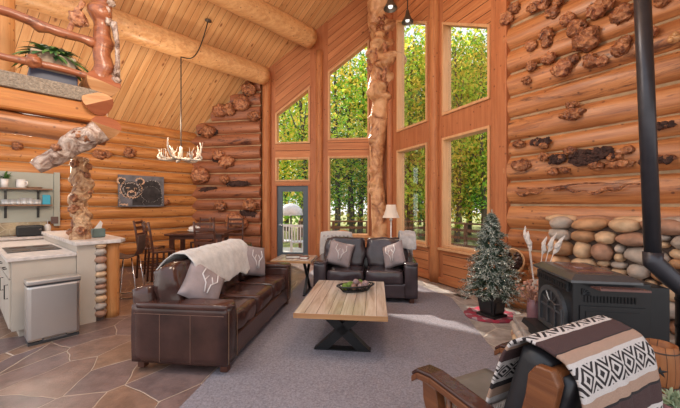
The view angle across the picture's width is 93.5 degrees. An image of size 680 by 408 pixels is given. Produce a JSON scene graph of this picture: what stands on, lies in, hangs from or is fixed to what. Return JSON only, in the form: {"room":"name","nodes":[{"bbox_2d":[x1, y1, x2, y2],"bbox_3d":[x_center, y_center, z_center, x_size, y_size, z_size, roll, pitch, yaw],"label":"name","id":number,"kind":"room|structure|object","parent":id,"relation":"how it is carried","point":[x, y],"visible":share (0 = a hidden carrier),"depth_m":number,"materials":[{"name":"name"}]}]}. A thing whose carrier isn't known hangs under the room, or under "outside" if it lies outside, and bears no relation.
{"room":"log cabin living room","nodes":[
{"label":"log cabin living room","id":0,"kind":"room"},
{"bbox_2d":[29,48,75,76],"bbox_3d":[-3.691,-1.789,4.114,0.264,0.242,0.432,0,0,42],"label":"planter","id":1,"kind":"object","parent":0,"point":[47,57],"depth_m":4.01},
{"bbox_2d":[0,69,120,144],"bbox_3d":[-4.358,-1.292,3.756,1.312,0.953,2.739,0,0,42],"label":"loft","id":2,"kind":"object","parent":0,"point":[29,105],"visible":0.84,"depth_m":3.90,"materials":[{"name":"wood"}]},
{"bbox_2d":[0,0,14,71],"bbox_3d":[-4.461,-2.690,4.230,0.244,2.400,0.242,0,0,0],"label":"log post","id":3,"kind":"object","parent":2,"relation":"on","point":[7,25],"visible":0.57,"depth_m":4.19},
{"bbox_2d":[12,41,88,85],"bbox_3d":[-3.714,-1.768,4.171,0.817,0.556,0.891,0,0,42],"label":"potted fern","id":4,"kind":"object","parent":2,"relation":"on","point":[51,54],"visible":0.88,"depth_m":4.01,"materials":[{"name":"green plant"}]},
{"bbox_2d":[27,67,77,85],"bbox_3d":[-3.691,-1.579,4.114,0.288,0.178,0.459,0,0,42],"label":"tray","id":5,"kind":"object","parent":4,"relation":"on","point":[47,74],"depth_m":4.01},
{"bbox_2d":[0,0,121,82],"bbox_3d":[-4.000,-2.621,3.442,0.331,2.112,2.754,0,0,44],"label":"loft railing","id":6,"kind":"object","parent":2,"relation":"on","point":[101,43],"visible":0.97,"depth_m":4.14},
{"bbox_2d":[30,122,108,172],"bbox_3d":[-3.293,-0.714,3.926,0.752,0.674,0.322,0,0,-38],"label":"beam","id":7,"kind":"structure","parent":2,"relation":"attached to","point":[78,140],"depth_m":3.85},
{"bbox_2d":[0,119,196,267],"bbox_3d":[-6.022,-0.270,7.295,0.478,3.640,5.399,0,0,42],"label":"wall","id":8,"kind":"structure","parent":0,"point":[134,151],"depth_m":7.96,"materials":[{"name":"wood"}]},
{"bbox_2d":[0,222,45,235],"bbox_3d":[-6.887,0.481,6.052,0.035,0.258,1.966,0,0,42],"label":"backsplash","id":9,"kind":"structure","parent":8,"relation":"attached to","point":[6,229],"depth_m":6.39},
{"bbox_2d":[0,171,59,235],"bbox_3d":[-6.802,-0.045,6.124,0.066,1.310,2.186,0,0,42],"label":"wall panel","id":10,"kind":"object","parent":8,"relation":"attached to","point":[20,215],"visible":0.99,"depth_m":6.60,"materials":[{"name":"paint"}]},
{"bbox_2d":[0,187,52,199],"bbox_3d":[-6.706,-0.205,6.078,0.200,0.270,1.846,0,0,42],"label":"wall shelf","id":11,"kind":"object","parent":10,"relation":"attached to","point":[4,188],"visible":0.9,"depth_m":6.40,"materials":[{"name":"brown wood"}]},
{"bbox_2d":[0,204,52,217],"bbox_3d":[-6.706,0.125,6.078,0.200,0.270,1.846,0,0,42],"label":"wall shelf","id":12,"kind":"object","parent":10,"relation":"attached to","point":[4,205],"visible":1,"depth_m":6.33,"materials":[{"name":"brown wood"}]},
{"bbox_2d":[117,174,163,206],"bbox_3d":[-5.035,-0.350,8.102,0.044,0.780,1.058,0,0,42],"label":"painting","id":13,"kind":"object","parent":8,"relation":"attached to","point":[133,190],"visible":1,"depth_m":8.07,"materials":[{"name":"fabric"}]},
{"bbox_2d":[15,0,352,132],"bbox_3d":[-3.203,-4.013,7.316,4.621,4.175,7.984,0,0,42],"label":"ceiling","id":14,"kind":"structure","parent":0,"point":[149,92],"depth_m":7.68,"materials":[{"name":"brown wood"}]},
{"bbox_2d":[15,0,269,84],"bbox_3d":[-5.150,-3.498,5.236,0.515,0.510,9.248,0,0,42],"label":"log","id":15,"kind":"object","parent":14,"relation":"attached to","point":[131,28],"visible":0.88,"depth_m":6.64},
{"bbox_2d":[157,18,210,162],"bbox_3d":[-3.249,-2.535,6.702,0.883,3.282,1.166,0,0,0],"label":"antler chandelier","id":16,"kind":"object","parent":14,"relation":"hanging from","point":[179,158],"visible":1,"depth_m":6.59,"materials":[{"name":"metal"}]},
{"bbox_2d":[207,0,316,48],"bbox_3d":[-3.882,-4.429,5.098,0.539,0.538,9.248,0,0,42],"label":"log","id":17,"kind":"object","parent":14,"relation":"attached to","point":[262,13],"visible":1,"depth_m":7.43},
{"bbox_2d":[190,81,261,247],"bbox_3d":[-3.188,-1.063,9.003,2.129,5.238,0.679,0,0,11],"label":"wall","id":18,"kind":"structure","parent":0,"point":[227,179],"depth_m":8.89,"materials":[{"name":"wood"}]},
{"bbox_2d":[0,261,526,407],"bbox_3d":[-1.500,1.608,3.750,15.000,0.124,11.500,0,0,0],"label":"floor","id":19,"kind":"structure","parent":0,"point":[95,367],"depth_m":3.03,"materials":[{"name":"stone"}]},
{"bbox_2d":[0,235,43,241],"bbox_3d":[-6.608,1.085,5.895,0.580,0.930,2.106,0,0,42],"label":"countertop","id":20,"kind":"structure","parent":19,"relation":"on","point":[4,238],"depth_m":6.11,"materials":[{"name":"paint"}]},
{"bbox_2d":[16,225,43,236],"bbox_3d":[-6.199,0.512,6.401,0.250,0.214,0.400,0,0,42],"label":"toaster","id":21,"kind":"object","parent":20,"relation":"on","point":[22,230],"visible":0.92,"depth_m":6.33,"materials":[{"name":"metal"}]},
{"bbox_2d":[0,239,76,336],"bbox_3d":[-4.534,1.080,4.657,2.500,0.940,0.639,0,0,40],"label":"base cabinet","id":22,"kind":"object","parent":19,"relation":"on","point":[14,267],"visible":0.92,"depth_m":3.84,"materials":[{"name":"paint"}]},
{"bbox_2d":[0,239,76,261],"bbox_3d":[-4.531,0.630,4.661,2.500,0.040,0.628,0,0,40],"label":"countertop","id":23,"kind":"structure","parent":22,"relation":"on","point":[34,255],"depth_m":4.10,"materials":[{"name":"stone"}]},
{"bbox_2d":[2,244,61,252],"bbox_3d":[-4.303,0.604,4.465,0.760,0.011,0.520,0,0,40],"label":"cooktop","id":24,"kind":"object","parent":23,"relation":"in","point":[18,249],"visible":1,"depth_m":4.42,"materials":[{"name":"glass"}]},
{"bbox_2d":[23,272,80,346],"bbox_3d":[-3.340,1.195,3.726,0.314,0.710,0.470,0,0,40],"label":"trash can","id":25,"kind":"object","parent":19,"relation":"on","point":[52,302],"visible":1,"depth_m":3.64,"materials":[{"name":"metal"}]},
{"bbox_2d":[41,230,124,324],"bbox_3d":[-4.137,1.010,5.089,2.554,1.080,0.590,0,0,40],"label":"breakfast bar","id":26,"kind":"object","parent":19,"relation":"on","point":[97,259],"visible":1,"depth_m":4.27,"materials":[{"name":"paint"}]},
{"bbox_2d":[66,156,94,239],"bbox_3d":[-3.580,-0.089,4.414,0.307,1.188,0.314,0,0,-15],"label":"post","id":27,"kind":"object","parent":26,"relation":"on","point":[80,178],"visible":1,"depth_m":4.35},
{"bbox_2d":[91,221,104,237],"bbox_3d":[-3.539,0.348,4.680,0.150,0.240,0.150,0,0,40],"label":"tissue box","id":28,"kind":"object","parent":26,"relation":"on","point":[98,231],"visible":0.87,"depth_m":4.64,"materials":[{"name":"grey cardboard"}]},
{"bbox_2d":[119,234,145,298],"bbox_3d":[-3.606,1.028,5.453,0.431,1.043,0.402,0,0,-12],"label":"bar stool","id":29,"kind":"object","parent":19,"relation":"on","point":[141,238],"visible":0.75,"depth_m":5.50,"materials":[{"name":"brown wood"}]},
{"bbox_2d":[133,220,164,277],"bbox_3d":[-4.169,0.939,6.991,0.504,1.225,0.424,0,0,-10],"label":"dining chair","id":30,"kind":"object","parent":19,"relation":"on","point":[134,221],"visible":0.66,"depth_m":6.90,"materials":[{"name":"brown wood"}]},
{"bbox_2d":[143,221,174,282],"bbox_3d":[-3.657,0.939,6.467,0.504,1.225,0.424,0,0,-42],"label":"dining chair","id":31,"kind":"object","parent":19,"relation":"on","point":[153,251],"visible":0.8,"depth_m":6.39,"materials":[{"name":"brown wood"}]},
{"bbox_2d":[164,230,231,254],"bbox_3d":[-3.200,1.085,7.350,1.240,0.930,0.900,0,0,-8],"label":"dining table","id":32,"kind":"object","parent":19,"relation":"on","point":[182,236],"visible":0.5,"depth_m":6.97,"materials":[{"name":"brown wood"}]},
{"bbox_2d":[193,221,215,247],"bbox_3d":[-2.716,0.939,6.570,0.424,1.225,0.504,0,0,-4],"label":"dining chair","id":33,"kind":"object","parent":19,"relation":"on","point":[213,222],"visible":0.5,"depth_m":6.36,"materials":[{"name":"brown wood"}]},
{"bbox_2d":[227,217,243,239],"bbox_3d":[-2.724,0.939,8.200,0.424,1.225,0.504,0,0,-5],"label":"dining chair","id":34,"kind":"object","parent":19,"relation":"on","point":[242,218],"visible":0.49,"depth_m":8.38,"materials":[{"name":"brown wood"}]},
{"bbox_2d":[179,270,499,407],"bbox_3d":[0.317,1.544,3.877,2.733,0.011,8.200,0,0,6],"label":"carpet","id":35,"kind":"object","parent":19,"relation":"on","point":[280,366],"visible":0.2,"depth_m":3.17,"materials":[{"name":"carpet"}]},
{"bbox_2d":[131,242,290,372],"bbox_3d":[-1.368,1.046,4.021,0.994,0.984,2.220,0,0,6],"label":"leather sofa","id":36,"kind":"object","parent":35,"relation":"on","point":[168,327],"visible":0.77,"depth_m":2.97,"materials":[{"name":"brown leather"}]},
{"bbox_2d":[153,258,190,300],"bbox_3d":[-1.625,0.836,3.367,0.360,0.546,0.703,0,0,6],"label":"cushion","id":37,"kind":"object","parent":36,"relation":"on","point":[168,279],"depth_m":3.06,"materials":[{"name":"brown leather"}]},
{"bbox_2d":[177,261,224,298],"bbox_3d":[-1.419,0.838,3.322,0.579,0.561,0.307,0,0,-42],"label":"throw pillow","id":38,"kind":"object","parent":36,"relation":"on","point":[199,281],"visible":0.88,"depth_m":3.24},
{"bbox_2d":[156,239,249,281],"bbox_3d":[-1.614,0.764,4.020,0.605,0.557,1.394,0,0,6],"label":"throw","id":39,"kind":"object","parent":36,"relation":"on","point":[227,258],"visible":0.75,"depth_m":3.86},
{"bbox_2d":[220,274,239,292],"bbox_3d":[-1.550,0.839,4.038,0.362,0.551,0.700,0,0,6],"label":"cushion","id":40,"kind":"object","parent":36,"relation":"on","point":[234,282],"depth_m":4.06,"materials":[{"name":"brown leather"}]},
{"bbox_2d":[219,296,256,331],"bbox_3d":[-1.305,1.153,3.411,0.708,0.217,0.600,0,0,6],"label":"seat cushion","id":41,"kind":"object","parent":36,"relation":"on","point":[246,314],"depth_m":3.42,"materials":[{"name":"brown leather"}]},
{"bbox_2d":[239,242,252,279],"bbox_3d":[-1.474,0.837,4.712,0.344,0.564,0.691,0,0,6],"label":"cushion","id":42,"kind":"object","parent":36,"relation":"on","point":[245,277],"depth_m":4.52,"materials":[{"name":"fabric"}]},
{"bbox_2d":[220,284,272,312],"bbox_3d":[-1.243,1.156,4.009,0.706,0.219,0.601,0,0,6],"label":"seat cushion","id":43,"kind":"object","parent":36,"relation":"on","point":[263,293],"depth_m":3.91,"materials":[{"name":"brown leather"}]},
{"bbox_2d":[242,246,264,275],"bbox_3d":[-1.258,0.818,4.678,0.236,0.536,0.552,0,0,34],"label":"throw pillow","id":44,"kind":"object","parent":36,"relation":"on","point":[256,256],"visible":0.77,"depth_m":4.63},
{"bbox_2d":[238,275,285,296],"bbox_3d":[-1.173,1.153,4.600,0.702,0.220,0.600,0,0,6],"label":"seat cushion","id":45,"kind":"object","parent":36,"relation":"on","point":[278,282],"depth_m":4.49,"materials":[{"name":"brown leather"}]},
{"bbox_2d":[270,255,316,295],"bbox_3d":[-0.800,1.238,5.698,0.696,0.600,0.644,0,0,6],"label":"side table","id":46,"kind":"object","parent":35,"relation":"on","point":[282,258],"visible":0.7,"depth_m":5.52,"materials":[{"name":"brown wood"}]},
{"bbox_2d":[320,231,352,254],"bbox_3d":[-0.047,1.028,6.691,0.679,1.020,0.658,0,0,6],"label":"tufted armchair","id":47,"kind":"object","parent":35,"relation":"on","point":[324,235],"visible":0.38,"depth_m":6.41,"materials":[{"name":"fabric"}]},
{"bbox_2d":[293,280,387,351],"bbox_3d":[0.078,1.310,3.868,0.942,0.455,1.424,0,0,6],"label":"coffee table","id":48,"kind":"object","parent":35,"relation":"on","point":[341,310],"visible":0.97,"depth_m":3.40,"materials":[{"name":"brown wood"}]},
{"bbox_2d":[336,282,373,292],"bbox_3d":[0.197,1.040,4.038,0.510,0.084,0.280,0,0,-19],"label":"wire bowl","id":49,"kind":"object","parent":48,"relation":"on","point":[349,289],"visible":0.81,"depth_m":3.95,"materials":[{"name":"black metal"}]},
{"bbox_2d":[313,236,417,303],"bbox_3d":[0.442,1.050,5.518,1.670,0.977,0.984,0,0,6],"label":"leather loveseat","id":50,"kind":"object","parent":35,"relation":"on","point":[367,263],"visible":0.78,"depth_m":5.14,"materials":[{"name":"brown leather"}]},
{"bbox_2d":[327,239,354,267],"bbox_3d":[0.002,0.833,5.448,0.514,0.491,0.245,0,0,0],"label":"throw pillow","id":51,"kind":"object","parent":50,"relation":"on","point":[339,253],"visible":0.97,"depth_m":5.39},
{"bbox_2d":[324,236,365,265],"bbox_3d":[0.094,0.837,5.740,0.770,0.552,0.360,0,0,6],"label":"cushion","id":52,"kind":"object","parent":50,"relation":"on","point":[358,258],"depth_m":5.63,"materials":[{"name":"leather"}]},
{"bbox_2d":[327,265,365,280],"bbox_3d":[0.118,1.153,5.423,0.624,0.217,0.698,0,0,6],"label":"seat cushion","id":53,"kind":"object","parent":50,"relation":"on","point":[334,272],"depth_m":5.12,"materials":[{"name":"leather"}]},
{"bbox_2d":[365,265,403,284],"bbox_3d":[0.740,1.156,5.358,0.628,0.219,0.697,0,0,6],"label":"seat cushion","id":54,"kind":"object","parent":50,"relation":"on","point":[394,275],"depth_m":5.04,"materials":[{"name":"leather"}]},
{"bbox_2d":[366,237,408,267],"bbox_3d":[0.830,0.839,5.658,0.768,0.550,0.362,0,0,6],"label":"cushion","id":55,"kind":"object","parent":50,"relation":"on","point":[374,253],"depth_m":5.56,"materials":[{"name":"leather"}]},
{"bbox_2d":[382,240,405,267],"bbox_3d":[0.890,0.839,5.349,0.537,0.523,0.238,0,0,36],"label":"throw pillow","id":56,"kind":"object","parent":50,"relation":"on","point":[393,254],"visible":0.98,"depth_m":5.29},
{"bbox_2d":[398,230,415,255],"bbox_3d":[1.186,0.745,5.696,0.287,0.598,0.568,0,0,6],"label":"knitted throw","id":57,"kind":"object","parent":50,"relation":"on","point":[408,237],"visible":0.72,"depth_m":5.49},
{"bbox_2d":[382,205,399,237],"bbox_3d":[1.076,0.765,6.750,0.360,1.545,0.360,0,0,0],"label":"floor lamp","id":58,"kind":"object","parent":35,"relation":"on","point":[390,212],"visible":0.72,"depth_m":6.65,"materials":[{"name":"white fabric"}]},
{"bbox_2d":[411,341,581,407],"bbox_3d":[0.931,1.060,1.648,0.805,0.955,0.880,0,0,-27],"label":"armchair","id":59,"kind":"object","parent":35,"relation":"on","point":[540,379],"visible":0.58,"depth_m":1.36,"materials":[{"name":"brown leather"}]},
{"bbox_2d":[424,368,503,407],"bbox_3d":[0.882,1.154,1.744,0.563,0.134,0.664,0,0,-27],"label":"seat cushion","id":60,"kind":"object","parent":59,"relation":"on","point":[479,381],"depth_m":1.97,"materials":[{"name":"grey leather"}]},
{"bbox_2d":[504,343,561,407],"bbox_3d":[1.010,0.888,1.490,0.585,0.610,0.272,0,0,-27],"label":"cushion","id":61,"kind":"object","parent":59,"relation":"on","point":[531,355],"depth_m":1.34,"materials":[{"name":"black leather"}]},
{"bbox_2d":[486,315,662,407],"bbox_3d":[1.047,0.903,1.428,0.614,0.711,0.469,0,0,-27],"label":"blanket","id":62,"kind":"object","parent":59,"relation":"on","point":[612,364],"visible":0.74,"depth_m":1.33,"materials":[{"name":"fabric"}]},
{"bbox_2d":[365,0,406,237],"bbox_3d":[1.154,-2.050,8.000,1.087,7.232,0.817,0,0,0],"label":"column","id":63,"kind":"structure","parent":19,"relation":"on","point":[379,59],"depth_m":7.89,"materials":[{"name":"brown wood"}]},
{"bbox_2d":[464,306,514,323],"bbox_3d":[2.109,1.524,4.470,0.739,0.043,0.600,0,0,0],"label":"tree skirt","id":64,"kind":"object","parent":19,"relation":"on","point":[470,313],"visible":0.65,"depth_m":4.34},
{"bbox_2d":[454,209,527,319],"bbox_3d":[2.061,0.784,4.427,0.959,1.484,0.960,0,0,22],"label":"tree","id":65,"kind":"object","parent":64,"relation":"on","point":[492,302],"visible":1,"depth_m":4.31,"materials":[{"name":"green plant"}]},
{"bbox_2d":[509,313,679,397],"bbox_3d":[2.473,1.419,2.371,2.848,0.278,2.883,0,0,-33],"label":"stone hearth","id":66,"kind":"object","parent":19,"relation":"on","point":[519,329],"visible":0.16,"depth_m":3.46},
{"bbox_2d":[515,279,537,318],"bbox_3d":[2.138,1.051,3.524,0.389,0.455,0.438,0,0,-20],"label":"vase","id":67,"kind":"object","parent":66,"relation":"on","point":[532,302],"visible":0.62,"depth_m":3.47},
{"bbox_2d":[523,226,564,293],"bbox_3d":[2.484,0.769,3.904,0.430,1.020,0.150,0,0,32],"label":"pampas grass","id":68,"kind":"object","parent":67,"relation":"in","point":[526,235],"depth_m":3.87,"materials":[{"name":"white plant"}]},
{"bbox_2d":[521,261,669,341],"bbox_3d":[2.220,0.914,2.834,0.850,0.730,0.830,0,0,10],"label":"wood stove","id":69,"kind":"object","parent":66,"relation":"on","point":[568,292],"visible":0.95,"depth_m":2.59,"materials":[{"name":"black metal"}]},
{"bbox_2d":[590,286,651,292],"bbox_3d":[2.175,0.654,2.487,0.340,0.019,0.130,0,0,10],"label":"vent","id":70,"kind":"object","parent":69,"relation":"attached to","point":[637,289],"depth_m":2.48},
{"bbox_2d":[545,214,679,333],"bbox_3d":[3.596,0.705,2.891,0.462,1.176,3.260,0,0,-34],"label":"wall","id":71,"kind":"structure","parent":66,"relation":"on","point":[610,243],"depth_m":3.54,"materials":[{"name":"beige stone"}]},
{"bbox_2d":[633,0,679,350],"bbox_3d":[2.766,-0.602,2.654,0.526,3.763,0.286,0,0,0],"label":"pipe","id":72,"kind":"object","parent":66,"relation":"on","point":[653,259],"visible":0.84,"depth_m":2.68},
{"bbox_2d":[645,338,679,393],"bbox_3d":[2.240,1.124,2.240,0.210,0.310,0.210,0,0,0],"label":"barrel","id":73,"kind":"object","parent":66,"relation":"on","point":[667,354],"visible":0.66,"depth_m":2.15,"materials":[{"name":"brown wood"}]},
{"bbox_2d":[662,387,679,407],"bbox_3d":[2.015,1.187,1.919,0.184,0.185,0.256,0,0,-34],"label":"succulent plant","id":74,"kind":"object","parent":66,"relation":"on","point":[673,399],"visible":0.86,"depth_m":1.91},
{"bbox_2d":[269,0,371,259],"bbox_3d":[-0.564,-2.241,8.829,3.210,7.582,0.200,0,0,6],"label":"wall","id":75,"kind":"structure","parent":0,"point":[347,30],"depth_m":8.74,"materials":[{"name":"brown wood"}]},
{"bbox_2d":[262,72,270,261],"bbox_3d":[-2.032,-1.058,8.864,0.244,5.216,0.245,0,0,6],"label":"trim","id":76,"kind":"structure","parent":75,"relation":"attached to","point":[266,89],"depth_m":8.77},
{"bbox_2d":[275,184,309,257],"bbox_3d":[-1.301,0.490,8.842,0.972,2.120,0.140,0,0,6],"label":"door","id":77,"kind":"structure","parent":75,"relation":"in","point":[279,188],"depth_m":8.84,"materials":[{"name":"paint"}]},
{"bbox_2d":[275,86,309,143],"bbox_3d":[-1.297,-2.468,8.877,0.972,1.556,0.200,0,0,6],"label":"window","id":78,"kind":"structure","parent":75,"relation":"in","point":[307,90],"depth_m":8.81,"materials":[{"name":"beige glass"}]},
{"bbox_2d":[275,157,309,181],"bbox_3d":[-1.297,-0.980,8.877,0.972,0.660,0.200,0,0,6],"label":"window","id":79,"kind":"structure","parent":75,"relation":"in","point":[277,159],"depth_m":8.81,"materials":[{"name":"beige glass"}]},
{"bbox_2d":[316,49,322,257],"bbox_3d":[-0.559,-1.325,8.728,0.204,5.750,0.205,0,0,6],"label":"trim","id":80,"kind":"structure","parent":75,"relation":"attached to","point":[319,53],"depth_m":8.64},
{"bbox_2d":[328,39,368,139],"bbox_3d":[0.233,-3.095,8.704,1.111,2.670,0.200,0,0,6],"label":"window","id":81,"kind":"structure","parent":75,"relation":"in","point":[366,44],"depth_m":8.64,"materials":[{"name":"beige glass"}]},
{"bbox_2d":[328,156,370,237],"bbox_3d":[0.230,-0.220,8.677,1.231,2.200,0.255,0,0,6],"label":"window","id":82,"kind":"structure","parent":75,"relation":"in","point":[329,157],"depth_m":8.59,"materials":[{"name":"beige wood"}]},
{"bbox_2d":[383,0,494,288],"bbox_3d":[1.906,-2.241,6.801,0.200,7.582,3.917,0,0,-24],"label":"wall","id":83,"kind":"structure","parent":0,"point":[451,265],"depth_m":6.22,"materials":[{"name":"brown wood"}]},
{"bbox_2d":[387,13,392,237],"bbox_3d":[1.254,-1.850,7.974,0.185,6.800,0.185,0,0,-24],"label":"trim","id":84,"kind":"structure","parent":83,"relation":"attached to","point":[389,15],"depth_m":7.89,"materials":[{"name":"brown wood"}]},
{"bbox_2d":[396,20,427,131],"bbox_3d":[1.674,-3.104,7.237,0.200,2.708,1.120,0,0,-24],"label":"window","id":85,"kind":"structure","parent":83,"relation":"in","point":[399,27],"depth_m":7.68,"materials":[{"name":"beige wood"}]},
{"bbox_2d":[396,142,428,247],"bbox_3d":[1.649,-0.215,7.226,0.255,2.190,1.240,0,0,-24],"label":"window","id":86,"kind":"structure","parent":83,"relation":"in","point":[399,153],"depth_m":7.67,"materials":[{"name":"beige wood"}]},
{"bbox_2d":[429,0,438,282],"bbox_3d":[1.927,-1.400,6.484,0.235,5.900,0.236,0,0,-24],"label":"trim","id":87,"kind":"structure","parent":83,"relation":"attached to","point":[433,4],"depth_m":6.38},
{"bbox_2d":[418,270,474,294],"bbox_3d":[1.811,1.490,6.731,0.032,0.120,3.767,0,0,-24],"label":"baseboard","id":88,"kind":"structure","parent":83,"relation":"attached to","point":[447,282],"depth_m":6.16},
{"bbox_2d":[437,125,490,256],"bbox_3d":[2.287,-0.215,5.789,0.255,2.190,1.247,0,0,-24],"label":"window","id":89,"kind":"structure","parent":83,"relation":"in","point":[446,141],"depth_m":6.24,"materials":[{"name":"beige wood"}]},
{"bbox_2d":[442,22,490,115],"bbox_3d":[2.312,-2.670,5.800,0.200,1.839,1.127,0,0,-24],"label":"window","id":90,"kind":"structure","parent":83,"relation":"in","point":[446,26],"depth_m":6.24,"materials":[{"name":"beige wood"}]},
{"bbox_2d":[499,0,679,310],"bbox_3d":[3.599,-1.025,3.464,0.511,5.150,3.808,0,0,-34],"label":"wall","id":91,"kind":"structure","parent":0,"point":[572,107],"depth_m":4.06,"materials":[{"name":"brown wood"}]},
{"bbox_2d":[495,0,510,306],"bbox_3d":[2.565,-0.975,4.972,0.200,5.050,0.200,0,0,-24],"label":"trim","id":92,"kind":"structure","parent":91,"relation":"attached to","point":[502,204],"depth_m":4.92,"materials":[{"name":"brown wood"}]},
{"bbox_2d":[502,248,524,273],"bbox_3d":[2.495,0.805,4.609,0.201,0.358,0.373,0,0,-34],"label":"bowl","id":93,"kind":"object","parent":91,"relation":"attached to","point":[519,260],"visible":0.59,"depth_m":4.52,"materials":[{"name":"brown wood"}]},
{"bbox_3d":[2.050,-3.524,4.066,5.784,0.121,9.027,0,34,-48],"label":"ceiling","id":94,"kind":"structure","parent":0,"visible":0},
{"bbox_2d":[384,0,396,12],"bbox_3d":[1.010,-4.480,6.400,0.275,1.119,0.275,0,0,0],"label":"pendant light","id":95,"kind":"object","parent":94,"relation":"hanging from","point":[390,7],"visible":1,"depth_m":6.41,"materials":[{"name":"brown metal"}]},
{"bbox_2d":[402,0,412,25],"bbox_3d":[1.456,-4.488,6.900,0.255,1.106,0.255,0,0,0],"label":"pendant light","id":96,"kind":"object","parent":94,"relation":"hanging from","point":[407,20],"visible":1,"depth_m":6.88,"materials":[{"name":"brown metal"}]},
{"label":"outside","id":97,"kind":"structure","parent":0,"visible":0},
{"bbox_2d":[330,25,474,230],"bbox_3d":[3.639,-4.611,19.680,10.360,14.912,9.260,0,0,-2],"label":"autumn tree","id":98,"kind":"object","parent":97,"point":[406,224],"visible":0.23,"depth_m":18.24,"materials":[{"name":"green plant"}]},
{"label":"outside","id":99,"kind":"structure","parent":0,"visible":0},
{"bbox_2d":[336,24,486,230],"bbox_3d":[4.653,-4.147,20.089,10.528,13.980,10.262,0,0,-41],"label":"autumn tree","id":100,"kind":"object","parent":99,"point":[411,212],"visible":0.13,"depth_m":18.28,"materials":[{"name":"green plant"}]},
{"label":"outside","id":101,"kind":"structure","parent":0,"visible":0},
{"bbox_2d":[404,25,486,209],"bbox_3d":[6.159,-4.718,20.433,9.503,15.126,10.428,0,0,6],"label":"autumn tree","id":102,"kind":"object","parent":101,"point":[477,31],"visible":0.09,"depth_m":18.43,"materials":[{"name":"green plant"}]},
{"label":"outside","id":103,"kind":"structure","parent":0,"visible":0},
{"bbox_2d":[404,26,486,216],"bbox_3d":[7.144,-4.612,22.433,9.260,14.910,10.360,0,0,14],"label":"autumn tree","id":104,"kind":"object","parent":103,"point":[410,26],"visible":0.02,"depth_m":20.85,"materials":[{"name":"green plant"}]},
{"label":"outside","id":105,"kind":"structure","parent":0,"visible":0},
{"bbox_2d":[451,28,486,217],"bbox_3d":[9.654,-4.612,20.975,9.260,14.912,10.360,0,0,30],"label":"autumn tree","id":106,"kind":"object","parent":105,"point":[460,31],"visible":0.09,"depth_m":19.39,"materials":[{"name":"green plant"}]},
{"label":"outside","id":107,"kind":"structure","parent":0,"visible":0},
{"bbox_2d":[281,51,415,230],"bbox_3d":[-0.310,-4.719,21.048,9.503,15.123,10.428,0,0,-31],"label":"autumn tree","id":108,"kind":"object","parent":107,"point":[338,182],"visible":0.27,"depth_m":20.52,"materials":[{"name":"green plant"}]},
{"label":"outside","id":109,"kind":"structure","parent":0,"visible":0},
{"bbox_2d":[296,47,423,232],"bbox_3d":[1.168,-4.612,21.962,10.360,14.912,9.260,0,0,44],"label":"autumn tree","id":110,"kind":"object","parent":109,"point":[351,199],"visible":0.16,"depth_m":21.71,"materials":[{"name":"green plant"}]},
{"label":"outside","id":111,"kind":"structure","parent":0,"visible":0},
{"bbox_2d":[283,215,480,246],"bbox_3d":[0.000,2.125,34.000,120.000,0.050,72.000,0,0,0],"label":"lawn","id":112,"kind":"structure","parent":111,"point":[474,227],"depth_m":25.36,"materials":[{"name":"green plant"}]},
{"bbox_2d":[279,107,330,200],"bbox_3d":[-4.921,-4.718,22.567,9.503,15.126,10.428,0,0,14],"label":"autumn tree","id":113,"kind":"object","parent":112,"relation":"on","point":[282,116],"visible":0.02,"depth_m":21.68,"materials":[{"name":"green plant"}]},
{"bbox_2d":[279,96,330,230],"bbox_3d":[-3.988,-4.612,25.962,10.360,14.910,9.260,0,0,44],"label":"autumn tree","id":114,"kind":"object","parent":112,"relation":"on","point":[287,220],"visible":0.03,"depth_m":25.91,"materials":[{"name":"green plant"}]},
{"bbox_2d":[279,56,363,236],"bbox_3d":[-2.424,-4.147,20.837,10.262,13.982,10.528,0,0,-34],"label":"autumn tree","id":115,"kind":"object","parent":112,"relation":"on","point":[301,107],"visible":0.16,"depth_m":20.31,"materials":[{"name":"green plant"}]},
{"bbox_2d":[283,40,418,232],"bbox_3d":[1.412,-4.146,21.855,10.262,13.982,10.528,0,0,24],"label":"autumn tree","id":116,"kind":"object","parent":112,"relation":"on","point":[361,197],"visible":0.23,"depth_m":21.16,"materials":[{"name":"green plant"}]},
{"bbox_2d":[404,29,486,241],"bbox_3d":[6.706,-3.427,17.883,7.894,12.358,8.098,0,0,-41],"label":"autumn tree","id":117,"kind":"object","parent":112,"relation":"on","point":[459,147],"visible":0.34,"depth_m":17.34,"materials":[{"name":"green plant"}]},
{"bbox_2d":[415,29,486,229],"bbox_3d":[7.887,-3.713,17.521,7.482,12.905,8.156,0,0,-7],"label":"autumn tree","id":118,"kind":"object","parent":112,"relation":"on","point":[483,174],"visible":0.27,"depth_m":17.38,"materials":[{"name":"green plant"}]},
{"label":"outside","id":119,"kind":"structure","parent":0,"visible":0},
{"bbox_2d":[283,247,301,251],"bbox_3d":[1.000,1.680,8.800,11.000,0.060,7.600,0,0,0],"label":"deck","id":120,"kind":"object","parent":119,"point":[285,249],"visible":0.02,"depth_m":11.87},
{"bbox_2d":[283,203,302,238],"bbox_3d":[-1.776,0.790,11.600,0.880,1.720,0.880,0,0,0],"label":"patio umbrella","id":121,"kind":"object","parent":120,"relation":"on","point":[290,209],"visible":0.81,"depth_m":11.29,"materials":[{"name":"fabric"}]},
{"bbox_2d":[290,225,302,251],"bbox_3d":[-1.436,1.150,10.690,0.440,1.000,0.460,0,0,-10],"label":"patio chair","id":122,"kind":"object","parent":120,"relation":"on","point":[291,226],"visible":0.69,"depth_m":10.47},
{"bbox_2d":[298,220,424,247],"bbox_3d":[0.950,1.125,12.250,5.109,1.050,0.121,0,0,3],"label":"deck railing","id":123,"kind":"object","parent":120,"relation":"on","point":[333,227],"visible":0.39,"depth_m":12.25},
{"bbox_2d":[451,222,484,249],"bbox_3d":[5.000,1.125,9.450,0.121,1.050,5.818,0,0,-29],"label":"deck railing","id":124,"kind":"object","parent":120,"relation":"on","point":[465,230],"visible":0.07,"depth_m":10.78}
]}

